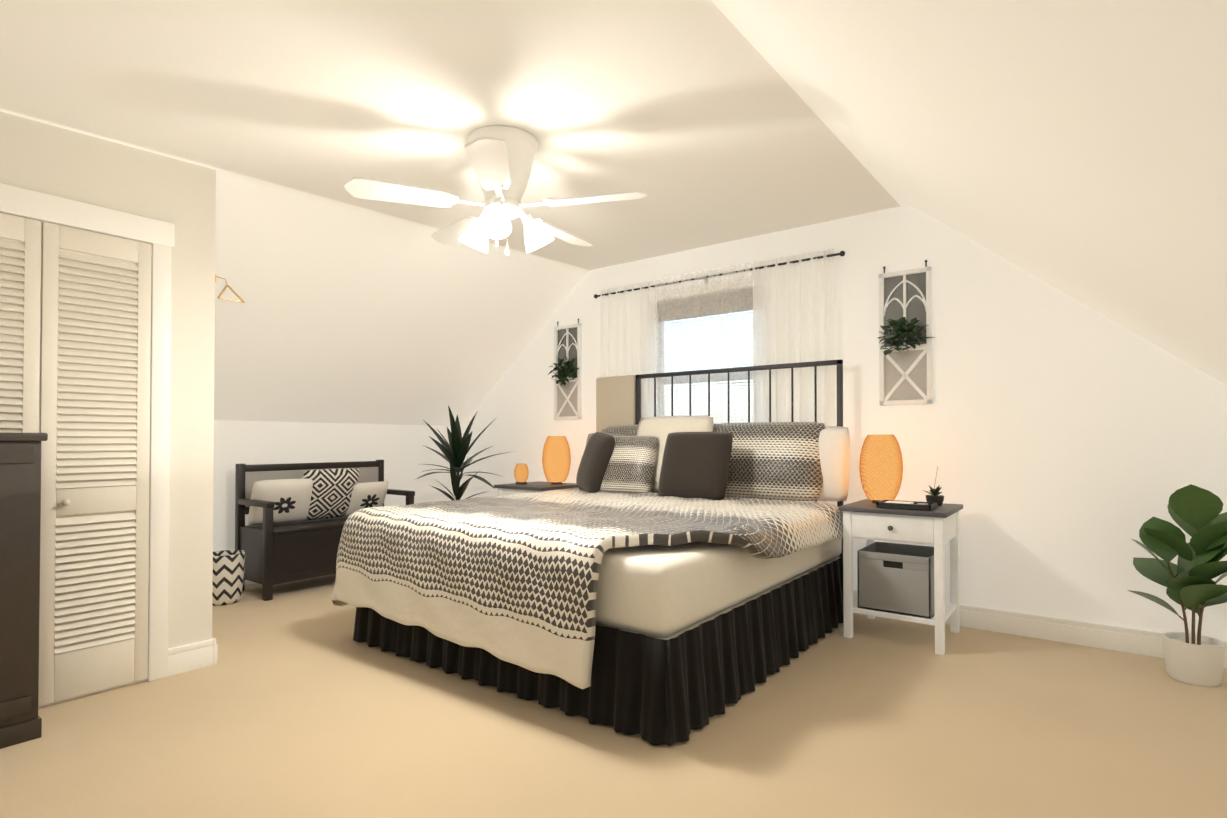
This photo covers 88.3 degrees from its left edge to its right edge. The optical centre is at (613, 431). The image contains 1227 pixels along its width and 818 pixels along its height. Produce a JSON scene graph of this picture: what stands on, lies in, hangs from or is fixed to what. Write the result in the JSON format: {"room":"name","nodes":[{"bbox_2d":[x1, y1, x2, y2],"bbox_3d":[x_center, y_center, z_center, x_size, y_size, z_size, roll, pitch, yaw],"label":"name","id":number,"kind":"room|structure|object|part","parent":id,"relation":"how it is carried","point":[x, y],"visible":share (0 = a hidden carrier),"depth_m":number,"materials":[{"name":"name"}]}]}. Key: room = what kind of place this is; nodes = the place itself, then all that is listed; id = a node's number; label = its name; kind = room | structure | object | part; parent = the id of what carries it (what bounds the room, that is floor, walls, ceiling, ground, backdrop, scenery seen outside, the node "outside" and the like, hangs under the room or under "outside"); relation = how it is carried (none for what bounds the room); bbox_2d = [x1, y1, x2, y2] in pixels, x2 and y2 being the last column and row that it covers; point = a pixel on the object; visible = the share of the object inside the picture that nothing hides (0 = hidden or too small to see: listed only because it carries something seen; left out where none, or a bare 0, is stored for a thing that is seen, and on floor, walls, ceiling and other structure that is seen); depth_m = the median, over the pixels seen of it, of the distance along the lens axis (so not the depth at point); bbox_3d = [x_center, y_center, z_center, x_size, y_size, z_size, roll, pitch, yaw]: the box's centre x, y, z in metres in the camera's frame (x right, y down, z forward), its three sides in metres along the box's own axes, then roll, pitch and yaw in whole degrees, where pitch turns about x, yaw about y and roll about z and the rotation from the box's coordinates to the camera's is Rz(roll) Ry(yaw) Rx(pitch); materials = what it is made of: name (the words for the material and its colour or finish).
{"room":"bedroom","nodes":[
{"label":"bedroom","id":0,"kind":"room"},
{"bbox_2d":[0,111,215,708],"bbox_3d":[-4.093,-0.258,1.726,1.869,2.750,4.760,-1,-1,37],"label":"wall","id":1,"kind":"structure","parent":0,"point":[107,298],"depth_m":2.76,"materials":[{"name":"paint"}]},
{"bbox_3d":[-2.334,0.079,2.570,0.026,2.100,0.930,-1,-1,37],"label":"casing trim","id":2,"kind":"part","parent":1,"relation":"part of","materials":[{"name":"white wood"}]},
{"bbox_2d":[168,639,212,676],"bbox_3d":[-2.007,1.072,2.999,0.018,0.125,0.190,-1,-1,37],"label":"baseboard","id":3,"kind":"structure","parent":1,"relation":"attached to","point":[190,657],"depth_m":2.99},
{"bbox_2d":[212,637,217,664],"bbox_3d":[-2.605,1.079,3.578,1.670,0.125,0.018,-1,-1,37],"label":"baseboard return","id":4,"kind":"object","parent":1,"relation":"attached to","point":[215,645],"visible":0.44,"depth_m":3.07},
{"bbox_2d":[215,274,244,302],"bbox_3d":[-1.922,-0.713,3.165,0.027,0.122,0.138,-1,-1,37],"label":"hook","id":5,"kind":"object","parent":1,"relation":"attached to","point":[234,292],"visible":0.98,"depth_m":3.16,"materials":[{"name":"beige wood"}]},
{"bbox_2d":[213,420,460,551],"bbox_3d":[-2.510,0.449,5.260,0.150,1.430,3.210,-1,-1,37],"label":"wall","id":6,"kind":"structure","parent":0,"point":[404,453],"depth_m":5.28,"materials":[{"name":"paint"}]},
{"bbox_2d":[245,580,254,584],"bbox_3d":[-2.418,1.101,5.234,0.018,0.125,2.892,-1,-1,37],"label":"baseboard","id":7,"kind":"structure","parent":6,"relation":"attached to","point":[247,582],"depth_m":4.77,"materials":[{"name":"white wood"}]},
{"bbox_2d":[0,574,1226,817],"bbox_3d":[-1.348,1.176,1.591,6.700,0.120,7.870,-1,-1,37],"label":"floor","id":8,"kind":"structure","parent":0,"point":[296,700],"depth_m":2.29,"materials":[{"name":"carpet"}]},
{"bbox_2d":[0,433,47,748],"bbox_3d":[-2.647,0.559,1.851,0.310,1.120,1.436,-1,-1,37],"label":"dresser","id":9,"kind":"object","parent":8,"relation":"on","point":[20,520],"visible":1,"depth_m":2.28,"materials":[{"name":"brown wood"}]},
{"bbox_2d":[212,550,245,605],"bbox_3d":[-2.617,0.984,4.252,0.244,0.330,0.244,-1,-1,37],"label":"basket","id":10,"kind":"object","parent":8,"relation":"on","point":[228,572],"visible":0.71,"depth_m":4.17,"materials":[{"name":"white fabric"}]},
{"bbox_2d":[235,460,414,600],"bbox_3d":[-2.190,0.699,4.898,0.492,0.920,1.186,-1,-1,37],"label":"bench","id":11,"kind":"object","parent":8,"relation":"on","point":[299,514],"visible":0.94,"depth_m":4.61,"materials":[{"name":"black wood"}]},
{"bbox_2d":[415,405,508,500],"bbox_3d":[-1.417,0.464,5.635,1.019,1.407,0.911,-1,-1,37],"label":"dracaena plant","id":12,"kind":"object","parent":8,"relation":"on","point":[456,449],"visible":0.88,"depth_m":5.66,"materials":[{"name":"green plant"}]},
{"bbox_2d":[494,481,577,495],"bbox_3d":[-0.607,0.801,5.234,0.540,0.724,0.542,-1,-1,37],"label":"nightstand","id":13,"kind":"object","parent":8,"relation":"on","point":[514,488],"visible":0.15,"depth_m":5.11,"materials":[{"name":"white wood"}]},
{"bbox_2d":[514,464,528,484],"bbox_3d":[-0.764,0.354,5.246,0.120,0.169,0.120,-1,-1,37],"label":"lamp","id":14,"kind":"object","parent":13,"relation":"on","point":[521,472],"visible":1,"depth_m":5.20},
{"bbox_2d":[542,436,570,483],"bbox_3d":[-0.474,0.239,5.268,0.236,0.399,0.236,-1,-1,37],"label":"lamp","id":15,"kind":"object","parent":13,"relation":"on","point":[556,458],"visible":1,"depth_m":5.18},
{"bbox_2d":[332,359,849,745],"bbox_3d":[0.003,0.343,3.664,2.222,1.600,2.316,-1,-1,37],"label":"bed","id":16,"kind":"object","parent":8,"relation":"on","point":[652,580],"visible":1,"depth_m":2.86,"materials":[{"name":"fabric"}]},
{"bbox_2d":[332,488,842,688],"bbox_3d":[-0.101,0.682,3.522,2.222,0.546,1.971,-1,-1,37],"label":"comforter","id":17,"kind":"object","parent":16,"relation":"on","point":[626,588],"depth_m":2.70,"materials":[{"name":"white fabric"}]},
{"bbox_2d":[576,432,614,492],"bbox_3d":[-0.138,0.234,4.687,0.471,0.464,0.336,-1,-1,37],"label":"pillow","id":18,"kind":"object","parent":16,"relation":"on","point":[596,470],"depth_m":4.51,"materials":[{"name":"grey fabric"}]},
{"bbox_2d":[637,416,712,492],"bbox_3d":[0.407,0.169,4.501,0.621,0.560,0.246,-1,-1,37],"label":"pillow","id":19,"kind":"object","parent":16,"relation":"on","point":[655,430],"depth_m":4.46,"materials":[{"name":"fabric"}]},
{"bbox_2d":[658,432,732,499],"bbox_3d":[0.528,0.223,4.132,0.521,0.442,0.212,-1,-1,37],"label":"pillow","id":20,"kind":"object","parent":16,"relation":"on","point":[695,465],"depth_m":4.05,"materials":[{"name":"grey fabric"}]},
{"bbox_3d":[0.813,0.353,4.457,1.581,1.600,0.032,-1,-1,37],"label":"headboard metal","id":21,"kind":"part","parent":16,"relation":"part of","materials":[{"name":"metal"}]},
{"bbox_2d":[815,426,849,500],"bbox_3d":[1.216,0.205,4.106,0.620,0.477,0.156,-1,-1,37],"label":"pillow","id":22,"kind":"object","parent":16,"relation":"on","point":[832,443],"depth_m":3.94,"materials":[{"name":"white fabric"}]},
{"bbox_2d":[838,499,962,654],"bbox_3d":[1.625,0.779,3.559,0.540,0.724,0.542,-1,-1,37],"label":"nightstand","id":23,"kind":"object","parent":8,"relation":"on","point":[902,582],"visible":1,"depth_m":3.40,"materials":[{"name":"white wood"}]},
{"bbox_2d":[859,435,902,502],"bbox_3d":[1.569,0.219,3.709,0.236,0.399,0.236,-1,-1,37],"label":"lamp","id":24,"kind":"object","parent":23,"relation":"on","point":[881,467],"visible":0.92,"depth_m":3.62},
{"bbox_2d":[876,500,937,510],"bbox_3d":[1.591,0.400,3.428,0.270,0.029,0.180,-1,-1,37],"label":"tray","id":25,"kind":"object","parent":23,"relation":"on","point":[912,505],"visible":1,"depth_m":3.38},
{"bbox_2d":[923,467,943,505],"bbox_3d":[1.804,0.307,3.574,0.119,0.219,0.105,-1,-1,37],"label":"succulent","id":26,"kind":"object","parent":23,"relation":"on","point":[935,496],"visible":1,"depth_m":3.54,"materials":[{"name":"green plant"}]},
{"bbox_2d":[1128,484,1226,686],"bbox_3d":[2.662,0.684,2.891,0.493,0.896,0.357,-1,-1,37],"label":"plant","id":27,"kind":"object","parent":8,"relation":"on","point":[1192,657],"visible":1,"depth_m":2.85,"materials":[{"name":"green plant"}]},
{"bbox_3d":[2.643,1.039,2.880,0.220,0.185,0.220,-1,-1,37],"label":"pot","id":28,"kind":"part","parent":27,"relation":"part of","materials":[{"name":"ceramic"}]},
{"bbox_2d":[0,0,1226,425],"bbox_3d":[-1.363,-0.683,1.596,6.340,1.874,7.820,-1,-1,37],"label":"ceiling","id":29,"kind":"structure","parent":0,"point":[1076,150],"depth_m":2.45,"materials":[{"name":"paint"}]},
{"bbox_2d":[344,125,646,255],"bbox_3d":[-0.489,-1.058,2.925,1.271,0.533,1.241,-1,-1,37],"label":"ceiling fan","id":30,"kind":"object","parent":29,"relation":"hanging from","point":[500,157],"visible":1,"depth_m":2.76,"materials":[{"name":"white plastic"}]},
{"bbox_2d":[461,207,1226,640],"bbox_3d":[0.941,-0.219,4.661,6.700,2.750,0.160,-1,-1,37],"label":"wall","id":31,"kind":"structure","parent":0,"point":[1067,445],"depth_m":3.61,"materials":[{"name":"paint"}]},
{"bbox_2d":[548,356,578,384],"bbox_3d":[-0.436,-0.527,5.500,0.348,0.263,0.114,-1,-1,37],"label":"potted plant","id":32,"kind":"object","parent":31,"relation":"attached to","point":[564,374],"visible":1,"depth_m":5.49,"materials":[{"name":"green plant"}]},
{"bbox_2d":[554,319,581,419],"bbox_3d":[-0.403,-0.540,5.556,0.300,0.876,0.028,-1,-1,37],"label":"wall frame","id":33,"kind":"object","parent":31,"relation":"attached to","point":[568,395],"visible":0.96,"depth_m":5.55,"materials":[{"name":"wood"}]},
{"bbox_2d":[657,277,752,423],"bbox_3d":[0.716,-0.398,4.780,1.160,1.410,0.175,-1,-1,37],"label":"blinds","id":34,"kind":"object","parent":31,"relation":"attached to","point":[704,315],"depth_m":4.78,"materials":[{"name":"grey fabric"}]},
{"bbox_2d":[594,251,844,297],"bbox_3d":[0.679,-1.143,4.723,2.074,0.060,0.076,-1,-1,37],"label":"curtain rod","id":35,"kind":"object","parent":31,"relation":"attached to","point":[841,253],"visible":0.71,"depth_m":4.56,"materials":[{"name":"metal"}]},
{"bbox_2d":[600,280,657,417],"bbox_3d":[0.107,-0.026,5.113,0.560,2.315,0.071,-1,-1,37],"label":"curtain","id":36,"kind":"object","parent":35,"relation":"hanging from","point":[628,340],"visible":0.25,"depth_m":5.10,"materials":[{"name":"white fabric"}]},
{"bbox_2d":[655,263,752,498],"bbox_3d":[0.651,-0.031,4.689,0.820,2.315,0.040,-1,-1,37],"label":"window","id":37,"kind":"structure","parent":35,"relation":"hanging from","point":[706,339],"depth_m":4.68,"materials":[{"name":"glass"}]},
{"bbox_2d":[753,248,836,505],"bbox_3d":[1.218,-0.037,4.279,0.580,2.315,0.071,-1,-1,37],"label":"curtain","id":38,"kind":"object","parent":35,"relation":"hanging from","point":[794,312],"visible":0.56,"depth_m":4.28,"materials":[{"name":"white fabric"}]},
{"bbox_2d":[879,260,932,405],"bbox_3d":[1.800,-0.602,3.903,0.300,0.876,0.028,-1,-1,37],"label":"wall decor","id":39,"kind":"object","parent":31,"relation":"attached to","point":[905,376],"visible":0.96,"depth_m":3.90,"materials":[{"name":"wood"}]},
{"bbox_2d":[878,317,934,355],"bbox_3d":[1.770,-0.578,3.838,0.343,0.242,0.129,-1,-1,37],"label":"potted plant","id":40,"kind":"object","parent":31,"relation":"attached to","point":[898,325],"visible":0.98,"depth_m":3.85,"materials":[{"name":"green plant"}]},
{"bbox_2d":[853,590,1226,667],"bbox_3d":[0.888,1.092,4.573,6.100,0.125,0.018,-1,-1,37],"label":"baseboard","id":41,"kind":"structure","parent":31,"relation":"attached to","point":[1126,640],"depth_m":3.40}
]}

